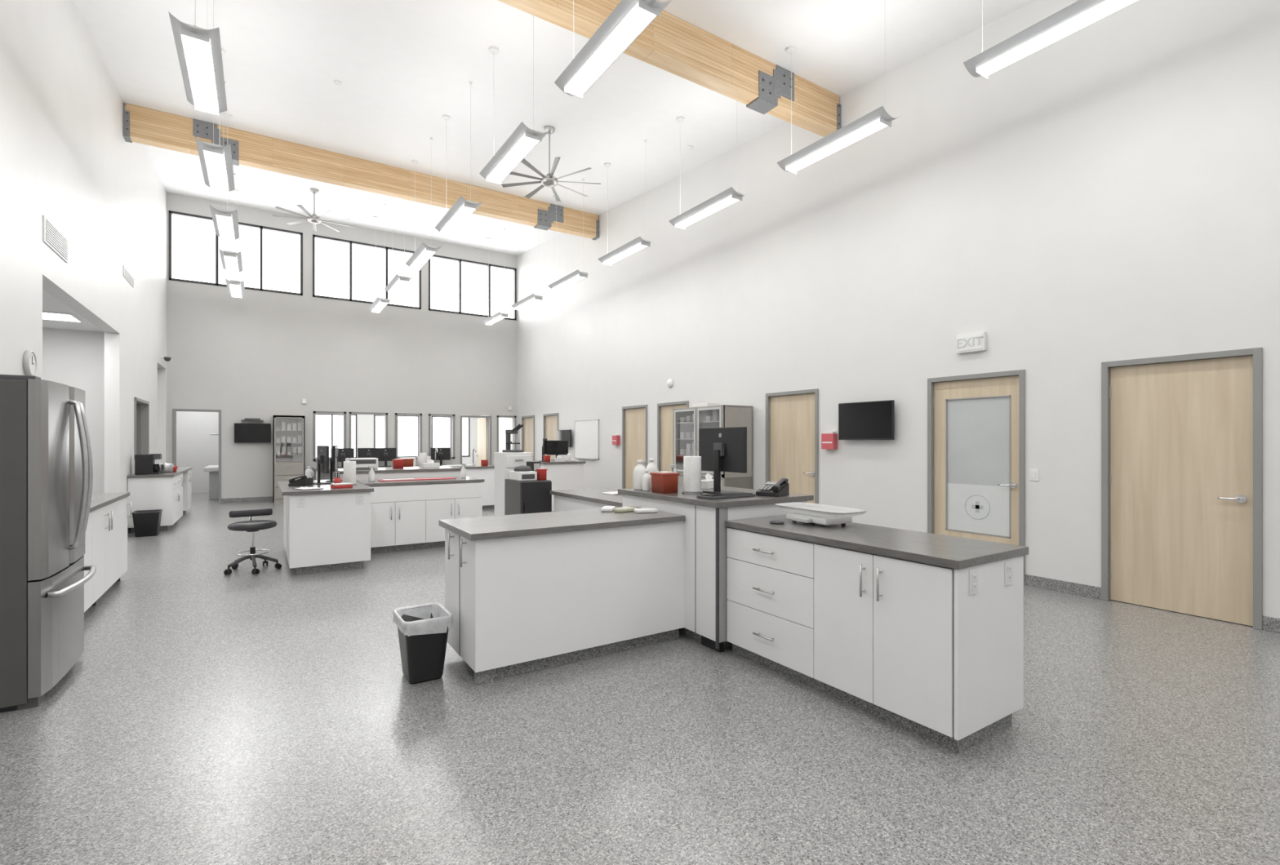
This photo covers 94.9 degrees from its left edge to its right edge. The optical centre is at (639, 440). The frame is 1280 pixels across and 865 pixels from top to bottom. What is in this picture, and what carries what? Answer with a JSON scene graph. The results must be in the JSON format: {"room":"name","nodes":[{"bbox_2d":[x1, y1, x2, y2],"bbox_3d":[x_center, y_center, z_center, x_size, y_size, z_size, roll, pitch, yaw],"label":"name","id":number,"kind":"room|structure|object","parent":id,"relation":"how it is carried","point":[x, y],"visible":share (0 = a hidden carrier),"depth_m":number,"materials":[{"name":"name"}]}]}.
{"room":"veterinary clinic","nodes":[
{"label":"veterinary clinic","id":0,"kind":"room"},
{"bbox_2d":[42,288,103,332],"bbox_3d":[-9.355,-1.710,7.912,3.290,0.100,10.450,0,0,-33],"label":"ceiling","id":1,"kind":"structure","parent":0,"point":[50,304],"depth_m":8.16,"materials":[{"name":"paint"}]},
{"bbox_2d":[42,311,84,322],"bbox_3d":[-7.814,-1.649,7.748,0.600,0.020,0.600,0,0,-33],"label":"recessed light","id":2,"kind":"object","parent":1,"relation":"in","point":[46,315],"visible":0.58,"depth_m":7.79,"materials":[{"name":"white plastic"}]},
{"bbox_2d":[42,327,104,493],"bbox_3d":[-9.474,-0.100,8.234,3.140,3.120,0.120,0,0,-33],"label":"wall side partition","id":3,"kind":"structure","parent":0,"point":[75,358],"depth_m":8.88,"materials":[{"name":"white paint"}]},
{"bbox_2d":[0,0,167,526],"bbox_3d":[-4.874,-2.051,4.171,0.170,7.023,21.300,0,0,-33],"label":"wall","id":4,"kind":"structure","parent":0,"point":[66,157],"depth_m":6.75,"materials":[{"name":"paint"}]},
{"bbox_2d":[22,350,36,376],"bbox_3d":[-5.442,-0.690,5.245,0.040,0.230,0.230,0,0,-33],"label":"wall clock","id":5,"kind":"object","parent":4,"relation":"attached to","point":[29,361],"visible":0.99,"depth_m":5.20,"materials":[{"name":"white plastic"}]},
{"bbox_2d":[43,214,68,262],"bbox_3d":[-5.927,-2.035,5.973,0.020,0.250,0.830,0,0,-33],"label":"air vent","id":6,"kind":"object","parent":4,"relation":"in","point":[53,237],"visible":1,"depth_m":5.91,"materials":[{"name":"white plastic"}]},
{"bbox_2d":[123,265,133,287],"bbox_3d":[-8.068,-2.585,9.281,0.020,0.150,0.850,0,0,-33],"label":"air vent","id":7,"kind":"object","parent":4,"relation":"in","point":[126,274],"visible":1,"depth_m":9.20,"materials":[{"name":"white plastic"}]},
{"bbox_2d":[133,397,149,459],"bbox_3d":[-8.809,-0.205,10.261,0.200,1.030,1.400,0,0,-33],"label":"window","id":8,"kind":"structure","parent":4,"relation":"in","point":[141,407],"depth_m":10.79,"materials":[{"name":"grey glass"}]},
{"bbox_2d":[176,411,478,493],"bbox_3d":[-10.625,-0.100,17.751,11.850,3.120,0.150,0,0,-33],"label":"wall","id":9,"kind":"structure","parent":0,"point":[196,448],"depth_m":16.57,"materials":[{"name":"white paint"}]},
{"bbox_2d":[315,413,470,458],"bbox_3d":[-8.098,-0.140,19.321,5.000,1.400,0.080,0,0,-33],"label":"window","id":10,"kind":"structure","parent":9,"relation":"in","point":[331,415],"depth_m":19.55,"materials":[{"name":"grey metal"}]},
{"bbox_2d":[167,192,517,498],"bbox_3d":[-7.179,-2.051,15.454,8.560,7.023,0.150,0,0,-33],"label":"wall","id":11,"kind":"structure","parent":0,"point":[257,354],"depth_m":14.73,"materials":[{"name":"paint"}]},
{"bbox_2d":[172,408,221,503],"bbox_3d":[-10.172,0.370,13.517,0.890,2.180,0.190,0,0,-33],"label":"door frame","id":12,"kind":"structure","parent":11,"relation":"in","point":[174,411],"depth_m":13.45,"materials":[{"name":"grey metal"}]},
{"bbox_2d":[168,210,302,295],"bbox_3d":[-9.493,-4.380,13.921,2.610,1.560,0.110,0,0,-33],"label":"window","id":13,"kind":"structure","parent":11,"relation":"in","point":[171,212],"depth_m":13.68,"materials":[{"name":"brown metal"}]},
{"bbox_2d":[221,496,272,503],"bbox_3d":[-7.127,1.405,15.392,8.216,0.110,0.012,0,0,-33],"label":"baseboard","id":14,"kind":"structure","parent":11,"relation":"attached to","point":[268,498],"depth_m":13.96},
{"bbox_2d":[234,423,271,443],"bbox_3d":[-9.216,-0.180,13.986,0.725,0.460,0.101,0,0,-33],"label":"wall tv","id":15,"kind":"object","parent":11,"relation":"attached to","point":[243,433],"visible":1,"depth_m":13.94,"materials":[{"name":"black plastic"}]},
{"bbox_2d":[313,411,346,461],"bbox_3d":[-7.907,-0.115,14.977,0.740,1.250,0.180,0,0,-33],"label":"window","id":16,"kind":"structure","parent":11,"relation":"in","point":[314,412],"depth_m":14.83,"materials":[{"name":"grey metal"}]},
{"bbox_2d":[312,234,421,309],"bbox_3d":[-7.124,-4.380,15.455,2.606,1.560,0.110,0,0,-33],"label":"window","id":17,"kind":"structure","parent":11,"relation":"in","point":[350,242],"depth_m":15.21,"materials":[{"name":"brown metal"}]},
{"bbox_2d":[349,412,387,448],"bbox_3d":[-7.149,-0.115,15.468,0.925,1.250,0.180,0,0,-33],"label":"window","id":18,"kind":"structure","parent":11,"relation":"in","point":[350,413],"depth_m":15.43,"materials":[{"name":"grey metal"}]},
{"bbox_2d":[395,413,422,459],"bbox_3d":[-6.316,-0.115,16.007,0.690,1.250,0.180,0,0,-33],"label":"window","id":19,"kind":"structure","parent":11,"relation":"in","point":[396,414],"depth_m":16.03,"materials":[{"name":"grey metal"}]},
{"bbox_2d":[428,413,454,458],"bbox_3d":[-5.577,-0.115,16.485,0.710,1.250,0.180,0,0,-33],"label":"window","id":20,"kind":"structure","parent":11,"relation":"in","point":[429,415],"depth_m":16.55,"materials":[{"name":"grey metal"}]},
{"bbox_2d":[428,254,516,320],"bbox_3d":[-4.797,-4.380,16.960,2.544,1.560,0.110,0,0,-33],"label":"window","id":21,"kind":"structure","parent":11,"relation":"in","point":[459,260],"depth_m":17.01,"materials":[{"name":"brown metal"}]},
{"bbox_2d":[460,415,491,465],"bbox_3d":[-5.001,0.370,17.371,0.900,2.180,1.040,0,0,-33],"label":"door","id":22,"kind":"structure","parent":11,"relation":"in","point":[484,425],"depth_m":17.31,"materials":[{"name":"brown wood"}]},
{"bbox_2d":[478,415,515,452],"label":"window","id":23,"kind":"structure","parent":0,"point":[504,424],"depth_m":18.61,"materials":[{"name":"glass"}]},
{"bbox_2d":[73,0,1035,255],"bbox_3d":[-1.365,-4.769,6.472,8.560,1.987,21.550,0,0,-33],"label":"ceiling","id":24,"kind":"structure","parent":0,"point":[401,66],"depth_m":7.98,"materials":[{"name":"paint"}]},
{"bbox_2d":[168,0,226,115],"bbox_3d":[-3.787,-3.933,5.077,0.310,1.619,1.380,0,0,-33],"label":"linear pendant light","id":25,"kind":"object","parent":24,"relation":"hanging from","point":[198,50],"visible":1,"depth_m":4.95,"materials":[{"name":"white plastic"}]},
{"bbox_2d":[195,0,235,194],"bbox_3d":[-4.955,-4.023,6.882,0.310,1.798,1.380,0,0,-33],"label":"linear pendant light","id":26,"kind":"object","parent":24,"relation":"hanging from","point":[215,160],"visible":0.81,"depth_m":6.77,"materials":[{"name":"white plastic"}]},
{"bbox_2d":[209,81,239,242],"bbox_3d":[-6.123,-4.113,8.687,0.310,1.978,1.380,0,0,-33],"label":"linear pendant light","id":27,"kind":"object","parent":24,"relation":"hanging from","point":[225,222],"visible":0.86,"depth_m":8.61,"materials":[{"name":"white plastic"}]},
{"bbox_2d":[218,248,243,275],"bbox_3d":[-7.291,-4.203,10.492,0.310,2.157,1.380,0,0,-33],"label":"linear pendant light","id":28,"kind":"object","parent":24,"relation":"hanging from","point":[232,262],"visible":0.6,"depth_m":10.37,"materials":[{"name":"white"}]},
{"bbox_2d":[225,274,244,297],"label":"linear pendant light","id":29,"kind":"object","parent":24,"relation":"hanging from","point":[236,288],"depth_m":12.16,"materials":[{"name":"white plastic"}]},
{"bbox_2d":[271,188,353,232],"bbox_3d":[-6.946,-5.005,12.549,1.546,0.719,1.543,0,0,-33],"label":"ceiling fan","id":30,"kind":"object","parent":24,"relation":"hanging from","point":[313,219],"depth_m":12.47,"materials":[{"name":"silver metal"}]},
{"bbox_2d":[123,102,599,239],"bbox_3d":[-4.438,-4.881,11.238,8.236,0.520,0.235,0,0,-33],"label":"timber beam","id":31,"kind":"structure","parent":24,"relation":"attached to","point":[141,125],"depth_m":10.54,"materials":[{"name":"brown wood"}]},
{"bbox_2d":[368,204,391,313],"bbox_3d":[-6.109,-4.292,13.819,0.310,2.337,1.380,0,0,-33],"label":"linear pendant light","id":32,"kind":"object","parent":24,"relation":"hanging from","point":[379,304],"visible":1,"depth_m":13.68,"materials":[{"name":"white"}]},
{"bbox_2d":[384,199,413,294],"bbox_3d":[-4.941,-4.203,12.014,0.310,2.157,1.380,0,0,-33],"label":"linear pendant light","id":33,"kind":"object","parent":24,"relation":"hanging from","point":[397,282],"visible":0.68,"depth_m":11.73,"materials":[{"name":"white"}]},
{"bbox_2d":[405,137,440,270],"bbox_3d":[-3.772,-4.113,10.209,0.310,1.978,1.380,0,0,-33],"label":"linear pendant light","id":34,"kind":"object","parent":24,"relation":"hanging from","point":[424,253],"visible":1,"depth_m":10.08,"materials":[{"name":"white"}]},
{"bbox_2d":[435,81,483,235],"bbox_3d":[-2.604,-4.023,8.404,0.310,1.798,1.380,0,0,-33],"label":"linear pendant light","id":35,"kind":"object","parent":24,"relation":"hanging from","point":[462,209],"visible":1,"depth_m":8.23,"materials":[{"name":"white plastic"}]},
{"bbox_2d":[482,228,507,325],"bbox_3d":[-3.750,-4.292,15.345,0.310,2.337,1.380,0,0,-33],"label":"linear pendant light","id":36,"kind":"object","parent":24,"relation":"hanging from","point":[499,316],"visible":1,"depth_m":15.24,"materials":[{"name":"white"}]},
{"bbox_2d":[479,15,549,184],"bbox_3d":[-1.436,-3.933,6.599,0.310,1.619,1.380,0,0,-33],"label":"linear pendant light","id":37,"kind":"object","parent":24,"relation":"hanging from","point":[523,140],"visible":1,"depth_m":6.46,"materials":[{"name":"white plastic"}]},
{"bbox_2d":[511,293,546,310],"bbox_3d":[-2.582,-4.203,13.540,0.310,2.157,1.380,0,0,-33],"label":"linear pendant light","id":38,"kind":"object","parent":24,"relation":"hanging from","point":[531,299],"visible":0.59,"depth_m":13.40,"materials":[{"name":"white"}]},
{"bbox_2d":[501,125,600,202],"bbox_3d":[-1.420,-4.420,9.146,1.585,0.910,1.582,0,0,-33],"label":"ceiling fan","id":39,"kind":"object","parent":24,"relation":"hanging from","point":[548,180],"depth_m":9.10,"materials":[{"name":"silver metal"}]},
{"bbox_2d":[547,178,587,291],"bbox_3d":[-1.413,-4.113,11.736,0.310,1.978,1.380,0,0,-33],"label":"linear pendant light","id":40,"kind":"object","parent":24,"relation":"hanging from","point":[575,276],"visible":0.89,"depth_m":11.59,"materials":[{"name":"white"}]},
{"bbox_2d":[554,0,671,97],"bbox_3d":[-0.268,-3.844,4.794,0.310,1.439,1.380,0,0,-33],"label":"linear pendant light","id":41,"kind":"object","parent":24,"relation":"hanging from","point":[628,20],"visible":1,"depth_m":4.67,"materials":[{"name":"white plastic"}]},
{"bbox_2d":[597,139,650,266],"bbox_3d":[-0.245,-4.023,9.931,0.310,1.798,1.380,0,0,-33],"label":"linear pendant light","id":42,"kind":"object","parent":24,"relation":"hanging from","point":[638,243],"visible":1,"depth_m":9.75,"materials":[{"name":"white"}]},
{"bbox_2d":[497,0,841,137],"bbox_3d":[-0.836,-4.335,5.672,8.236,0.505,0.235,0,0,-33],"label":"timber beam","id":43,"kind":"structure","parent":24,"relation":"attached to","point":[669,43],"depth_m":6.66,"materials":[{"name":"brown wood"}]},
{"bbox_2d":[668,100,749,229],"bbox_3d":[0.923,-3.933,8.126,0.310,1.619,1.380,0,0,-33],"label":"linear pendant light","id":44,"kind":"object","parent":24,"relation":"hanging from","point":[728,197],"visible":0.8,"depth_m":8.02,"materials":[{"name":"white"}]},
{"bbox_2d":[777,0,901,173],"bbox_3d":[2.091,-3.844,6.321,0.310,1.439,1.380,0,0,-33],"label":"linear pendant light","id":45,"kind":"object","parent":24,"relation":"hanging from","point":[877,119],"visible":1,"depth_m":6.21,"materials":[{"name":"white"}]},
{"bbox_2d":[963,0,1137,79],"bbox_3d":[3.260,-3.754,4.516,0.310,1.260,1.380,0,0,-33],"label":"linear pendant light","id":46,"kind":"object","parent":24,"relation":"hanging from","point":[1080,14],"visible":1,"depth_m":4.57,"materials":[{"name":"white plastic"}]},
{"bbox_2d":[0,492,1279,864],"bbox_3d":[-3.791,1.520,7.284,11.950,0.120,25.650,0,0,-33],"label":"floor","id":47,"kind":"structure","parent":0,"point":[205,715],"depth_m":2.75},
{"bbox_2d":[0,374,96,712],"bbox_3d":[-3.775,0.552,3.453,0.814,1.815,0.940,0,0,-33],"label":"refrigerator","id":48,"kind":"object","parent":47,"relation":"on","point":[46,467],"visible":1,"depth_m":3.21,"materials":[{"name":"silver metal"}]},
{"bbox_2d":[84,492,131,612],"bbox_3d":[-4.925,0.857,4.972,0.603,1.205,2.660,0,0,-33],"label":"base cabinet","id":49,"kind":"object","parent":47,"relation":"on","point":[106,531],"visible":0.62,"depth_m":5.32,"materials":[{"name":"white laminate"}]},
{"bbox_2d":[131,509,162,537],"bbox_3d":[-7.585,1.272,9.051,0.330,0.373,0.360,0,0,-33],"label":"trash can","id":50,"kind":"object","parent":47,"relation":"on","point":[146,522],"visible":1,"depth_m":8.94,"materials":[{"name":"black plastic"}]},
{"bbox_2d":[127,466,192,533],"bbox_3d":[-8.624,1.002,10.678,0.593,0.915,3.160,0,0,-33],"label":"base cabinet","id":51,"kind":"object","parent":47,"relation":"on","point":[170,492],"visible":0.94,"depth_m":9.46,"materials":[{"name":"white laminate"}]},
{"bbox_2d":[134,453,161,475],"bbox_3d":[-8.014,0.380,9.584,0.320,0.329,0.200,0,0,-33],"label":"coffee maker","id":52,"kind":"object","parent":51,"relation":"on","point":[144,464],"visible":1,"depth_m":9.50,"materials":[{"name":"black plastic"}]},
{"bbox_2d":[157,462,173,473],"bbox_3d":[-8.088,0.455,10.012,0.220,0.179,0.220,0,0,-33],"label":"cooking pot","id":53,"kind":"object","parent":51,"relation":"on","point":[164,468],"visible":0.85,"depth_m":9.94,"materials":[{"name":"metal"}]},
{"bbox_2d":[203,465,218,499],"bbox_3d":[-10.799,1.060,15.167,0.650,0.800,1.600,0,0,-33],"label":"exam table","id":54,"kind":"object","parent":47,"relation":"on","point":[213,470],"visible":0.46,"depth_m":14.59,"materials":[{"name":"white plastic"}]},
{"bbox_2d":[223,508,281,574],"bbox_3d":[-4.354,1.125,6.611,0.542,0.670,0.541,0,0,-38],"label":"stool","id":55,"kind":"object","parent":47,"relation":"on","point":[251,526],"visible":1,"depth_m":6.61,"materials":[{"name":"grey plastic"}]},
{"bbox_2d":[272,415,304,502],"bbox_3d":[-8.494,0.430,14.219,0.650,2.060,0.456,0,0,-33],"label":"tall cabinet","id":56,"kind":"object","parent":47,"relation":"on","point":[288,431],"visible":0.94,"depth_m":14.15,"materials":[{"name":"beige metal"}]},
{"bbox_2d":[277,466,484,574],"bbox_3d":[-3.436,0.938,7.949,2.470,1.045,2.480,0,0,-33],"label":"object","id":57,"kind":"structure","parent":47,"relation":"on","point":[327,529],"depth_m":7.54,"materials":[{"name":"white laminate"}]},
{"bbox_2d":[288,475,313,486],"bbox_3d":[-4.103,0.480,7.112,0.200,0.128,0.180,0,0,-3],"label":"desk phone","id":58,"kind":"object","parent":57,"relation":"on","point":[304,481],"visible":1,"depth_m":7.03,"materials":[{"name":"black plastic"}]},
{"bbox_2d":[313,445,330,484],"bbox_3d":[-4.037,0.304,7.452,0.180,0.479,0.500,0,0,-41],"label":"computer monitor","id":59,"kind":"object","parent":57,"relation":"on","point":[322,451],"visible":0.94,"depth_m":7.40,"materials":[{"name":"black plastic"}]},
{"bbox_2d":[325,445,342,482],"bbox_3d":[-4.103,0.304,7.886,0.180,0.479,0.500,0,0,-23],"label":"computer monitor","id":60,"kind":"object","parent":57,"relation":"on","point":[334,460],"visible":0.91,"depth_m":7.77,"materials":[{"name":"black plastic"}]},
{"bbox_2d":[343,457,356,485],"bbox_3d":[-3.566,0.379,7.221,0.160,0.330,0.160,0,0,-33],"label":"paper towel roll","id":61,"kind":"object","parent":57,"relation":"on","point":[349,467],"visible":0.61,"depth_m":7.17,"materials":[{"name":"paper"}]},
{"bbox_2d":[345,457,377,469],"bbox_3d":[-4.045,0.335,8.550,0.400,0.159,0.350,0,0,-33],"label":"printer","id":62,"kind":"object","parent":57,"relation":"on","point":[361,463],"visible":0.67,"depth_m":8.46,"materials":[{"name":"white plastic"}]},
{"bbox_2d":[377,477,456,481],"bbox_3d":[-3.092,0.534,8.183,1.000,0.019,0.200,0,0,-33],"label":"tray","id":63,"kind":"object","parent":57,"relation":"on","point":[402,479],"visible":1,"depth_m":8.10,"materials":[{"name":"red plastic"}]},
{"bbox_2d":[311,464,452,479],"bbox_3d":[-6.574,1.065,15.310,3.400,0.790,0.650,0,0,-33],"label":"office desk","id":64,"kind":"object","parent":47,"relation":"on","point":[313,468],"visible":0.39,"depth_m":14.42,"materials":[{"name":"grey laminate"}]},
{"bbox_2d":[330,448,354,467],"bbox_3d":[-7.453,0.429,14.736,0.520,0.479,0.180,0,0,-33],"label":"computer monitor","id":65,"kind":"object","parent":64,"relation":"on","point":[343,453],"visible":0.68,"depth_m":14.73,"materials":[{"name":"black plastic"}]},
{"bbox_2d":[357,448,379,461],"bbox_3d":[-6.949,0.429,15.062,0.520,0.479,0.180,0,0,-25],"label":"computer monitor","id":66,"kind":"object","parent":64,"relation":"on","point":[362,452],"visible":0.59,"depth_m":15.05,"materials":[{"name":"black plastic"}]},
{"bbox_2d":[379,448,395,466],"bbox_3d":[-6.613,0.429,15.279,0.520,0.479,0.180,0,0,-33],"label":"computer monitor","id":67,"kind":"object","parent":64,"relation":"on","point":[386,455],"visible":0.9,"depth_m":15.28,"materials":[{"name":"black plastic"}]},
{"bbox_2d":[431,447,450,465],"bbox_3d":[-5.438,0.429,16.040,0.520,0.479,0.180,0,0,-33],"label":"computer monitor","id":68,"kind":"object","parent":64,"relation":"on","point":[444,454],"visible":0.82,"depth_m":16.02,"materials":[{"name":"black plastic"}]},
{"bbox_2d":[392,602,453,684],"bbox_3d":[-1.352,1.260,3.652,0.296,0.396,0.370,0,0,-33],"label":"trash can","id":69,"kind":"object","parent":47,"relation":"on","point":[423,628],"visible":1,"depth_m":3.54,"materials":[{"name":"black plastic"}]},
{"bbox_2d":[385,464,494,509],"bbox_3d":[-3.936,1.002,12.431,2.560,0.915,0.810,0,0,-33],"label":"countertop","id":70,"kind":"structure","parent":47,"relation":"on","point":[486,473],"depth_m":12.44,"materials":[{"name":"white laminate"}]},
{"bbox_2d":[494,452,532,515],"bbox_3d":[-1.515,0.800,7.035,0.340,1.320,0.382,0,0,-33],"label":"cabinet","id":71,"kind":"object","parent":47,"relation":"on","point":[504,462],"visible":0.16,"depth_m":6.90,"materials":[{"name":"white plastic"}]},
{"bbox_2d":[502,423,524,452],"bbox_3d":[-1.508,-0.031,7.038,0.228,0.340,0.160,0,0,23],"label":"microscope","id":72,"kind":"object","parent":71,"relation":"on","point":[514,431],"visible":0.99,"depth_m":7.03,"materials":[{"name":"grey plastic"}]},
{"bbox_2d":[505,479,551,515],"bbox_3d":[-1.253,0.950,6.611,0.360,1.020,0.538,0,0,-33],"label":"mini fridge","id":73,"kind":"object","parent":47,"relation":"on","point":[522,497],"visible":0.4,"depth_m":6.43,"materials":[{"name":"black plastic"}]},
{"bbox_2d":[509,465,537,480],"bbox_3d":[-1.306,0.357,6.573,0.210,0.164,0.304,0,0,-33],"label":"centrifuge","id":74,"kind":"object","parent":73,"relation":"on","point":[522,473],"visible":1,"depth_m":6.48,"materials":[{"name":"white plastic"}]},
{"bbox_2d":[532,460,585,511],"bbox_3d":[-1.786,0.938,12.007,0.910,1.045,1.160,0,0,-33],"label":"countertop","id":75,"kind":"structure","parent":47,"relation":"on","point":[565,475],"depth_m":11.55,"materials":[{"name":"white laminate"}]},
{"bbox_2d":[546,440,568,457],"bbox_3d":[-1.720,0.204,12.228,0.450,0.419,0.180,0,0,-13],"label":"computer monitor","id":76,"kind":"object","parent":75,"relation":"on","point":[553,447],"visible":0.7,"depth_m":12.20,"materials":[{"name":"black plastic"}]},
{"bbox_2d":[673,402,752,488],"bbox_3d":[1.143,0.430,9.561,0.631,2.060,1.290,0,0,-33],"label":"tall cabinet","id":77,"kind":"object","parent":47,"relation":"on","point":[687,422],"visible":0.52,"depth_m":9.29,"materials":[{"name":"beige metal"}]},
{"bbox_2d":[439,485,1028,754],"bbox_3d":[-0.086,0.938,4.340,2.508,1.045,4.480,0,0,-33],"label":"kitchen island","id":78,"kind":"object","parent":47,"relation":"on","point":[921,633],"visible":0.99,"depth_m":3.56,"materials":[{"name":"white laminate"}]},
{"bbox_2d":[633,460,646,490],"bbox_3d":[0.003,0.289,4.969,0.113,0.250,0.113,0,0,12],"label":"bottle","id":79,"kind":"object","parent":78,"relation":"on","point":[639,470],"visible":0.84,"depth_m":4.92,"materials":[{"name":"white plastic"}]},
{"bbox_2d":[633,507,657,513],"bbox_3d":[0.044,0.527,4.460,0.170,0.033,0.090,0,0,-16],"label":"pack","id":80,"kind":"object","parent":78,"relation":"on","point":[643,510],"visible":1,"depth_m":4.42,"materials":[{"name":"white plastic"}]},
{"bbox_2d":[642,470,651,491],"bbox_3d":[0.059,0.329,4.848,0.079,0.170,0.070,0,0,4],"label":"jug","id":81,"kind":"object","parent":78,"relation":"on","point":[646,478],"visible":0.97,"depth_m":4.82,"materials":[{"name":"white plastic"}]},
{"bbox_2d":[645,458,658,488],"bbox_3d":[0.102,0.284,5.093,0.104,0.260,0.104,0,0,12],"label":"jug","id":82,"kind":"object","parent":78,"relation":"on","point":[651,468],"visible":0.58,"depth_m":5.06,"materials":[{"name":"white plastic"}]},
{"bbox_2d":[649,471,679,493],"bbox_3d":[0.199,0.332,4.727,0.162,0.164,0.192,0,0,-33],"label":"sharps container","id":83,"kind":"object","parent":78,"relation":"on","point":[663,482],"visible":1,"depth_m":4.66,"materials":[{"name":"red plastic"}]},
{"bbox_2d":[682,451,702,494],"bbox_3d":[0.412,0.249,4.627,0.160,0.330,0.160,0,0,-33],"label":"paper towel roll","id":84,"kind":"object","parent":78,"relation":"on","point":[691,464],"visible":1,"depth_m":4.57,"materials":[{"name":"paper"}]},
{"bbox_2d":[701,473,713,488],"bbox_3d":[0.597,0.349,5.151,0.120,0.129,0.240,0,0,40],"label":"tissue box","id":85,"kind":"object","parent":78,"relation":"on","point":[708,483],"visible":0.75,"depth_m":5.07,"materials":[{"name":"white cardboard"}]},
{"bbox_2d":[698,426,746,493],"bbox_3d":[0.637,0.154,4.665,0.180,0.519,0.550,0,0,-33],"label":"computer monitor","id":86,"kind":"object","parent":78,"relation":"on","point":[720,449],"visible":0.88,"depth_m":4.62,"materials":[{"name":"black plastic"}]},
{"bbox_2d":[697,492,755,499],"bbox_3d":[0.636,0.403,4.318,0.440,0.023,0.150,0,0,-33],"label":"keyboard","id":87,"kind":"object","parent":78,"relation":"on","point":[735,495],"visible":1,"depth_m":4.25,"materials":[{"name":"grey plastic"}]},
{"bbox_2d":[755,478,789,497],"bbox_3d":[1.006,0.350,4.463,0.180,0.128,0.200,0,0,37],"label":"desk phone","id":88,"kind":"object","parent":78,"relation":"on","point":[781,488],"visible":1,"depth_m":4.42,"materials":[{"name":"black plastic"}]},
{"bbox_2d":[774,502,866,526],"bbox_3d":[1.172,0.492,3.880,0.325,0.104,0.620,0,0,-29],"label":"scale","id":89,"kind":"object","parent":78,"relation":"on","point":[824,515],"visible":1,"depth_m":3.82,"materials":[{"name":"white plastic"}]},
{"bbox_2d":[517,0,1279,618],"bbox_3d":[2.178,-2.051,8.736,0.150,7.023,21.300,0,0,-33],"label":"wall","id":90,"kind":"structure","parent":0,"point":[1110,191],"depth_m":6.36,"materials":[{"name":"paint"}]},
{"bbox_2d":[521,415,534,460],"bbox_3d":[-3.206,0.370,16.954,0.116,2.180,0.950,0,0,-33],"label":"door","id":91,"kind":"structure","parent":90,"relation":"in","point":[528,421],"depth_m":17.00,"materials":[{"name":"brown wood"}]},
{"bbox_2d":[542,413,558,460],"bbox_3d":[-2.348,0.370,15.627,0.116,2.180,0.950,0,0,-33],"label":"door","id":92,"kind":"structure","parent":90,"relation":"in","point":[550,421],"depth_m":15.68,"materials":[{"name":"brown wood"}]},
{"bbox_2d":[557,430,571,447],"bbox_3d":[-1.875,-0.055,14.766,0.101,0.430,0.730,0,0,-33],"label":"wall tv","id":93,"kind":"object","parent":90,"relation":"attached to","point":[562,435],"visible":0.75,"depth_m":14.65,"materials":[{"name":"black plastic"}]},
{"bbox_2d":[574,419,599,459],"bbox_3d":[-1.286,-0.025,13.885,0.069,0.930,1.210,0,0,-33],"label":"whiteboard","id":94,"kind":"object","parent":90,"relation":"attached to","point":[586,432],"visible":1,"depth_m":13.84,"materials":[{"name":"white plastic"}]},
{"bbox_2d":[622,404,647,488],"bbox_3d":[-0.093,0.370,12.143,0.116,2.180,0.950,0,0,-33],"label":"door","id":95,"kind":"structure","parent":90,"relation":"in","point":[634,418],"depth_m":12.24,"materials":[{"name":"brown wood"}]},
{"bbox_2d":[657,400,688,471],"bbox_3d":[0.632,0.370,11.023,0.116,2.180,0.980,0,0,-33],"label":"door","id":96,"kind":"structure","parent":90,"relation":"in","point":[664,411],"depth_m":11.24,"materials":[{"name":"brown wood"}]},
{"bbox_2d":[765,388,818,503],"bbox_3d":[2.219,0.370,8.571,0.116,2.180,1.000,0,0,-33],"label":"door","id":97,"kind":"structure","parent":90,"relation":"in","point":[792,417],"depth_m":8.55,"materials":[{"name":"brown wood"}]},
{"bbox_2d":[821,431,837,449],"bbox_3d":[2.554,-0.005,7.930,0.092,0.240,0.200,0,0,-33],"label":"wall box","id":98,"kind":"object","parent":90,"relation":"attached to","point":[828,439],"visible":1,"depth_m":7.88,"materials":[{"name":"red plastic"}]},
{"bbox_2d":[838,400,894,439],"bbox_3d":[2.868,-0.250,7.437,0.101,0.480,0.790,0,0,-33],"label":"wall tv","id":99,"kind":"object","parent":90,"relation":"attached to","point":[865,420],"visible":1,"depth_m":7.37,"materials":[{"name":"black plastic"}]},
{"bbox_2d":[955,331,986,354],"bbox_3d":[3.584,-1.060,6.370,0.058,0.200,0.300,0,0,-33],"label":"exit sign","id":100,"kind":"object","parent":90,"relation":"attached to","point":[973,342],"visible":1,"depth_m":6.34,"materials":[{"name":"white plastic"}]},
{"bbox_2d":[927,369,1025,585],"bbox_3d":[3.634,0.370,6.386,0.116,2.180,1.027,0,0,-33],"label":"door","id":101,"kind":"structure","parent":90,"relation":"in","point":[976,422],"depth_m":6.38,"materials":[{"name":"brown wood"}]},
{"bbox_2d":[1024,574,1279,633],"bbox_3d":[2.110,1.405,8.691,0.012,0.110,21.300,0,0,-33],"label":"baseboard","id":102,"kind":"structure","parent":90,"relation":"attached to","point":[1268,624],"depth_m":5.57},
{"bbox_2d":[1101,347,1262,630],"bbox_3d":[4.543,0.370,4.980,0.116,2.180,1.031,0,0,-33],"label":"door","id":103,"kind":"structure","parent":90,"relation":"in","point":[1182,435],"depth_m":4.93,"materials":[{"name":"brown wood"}]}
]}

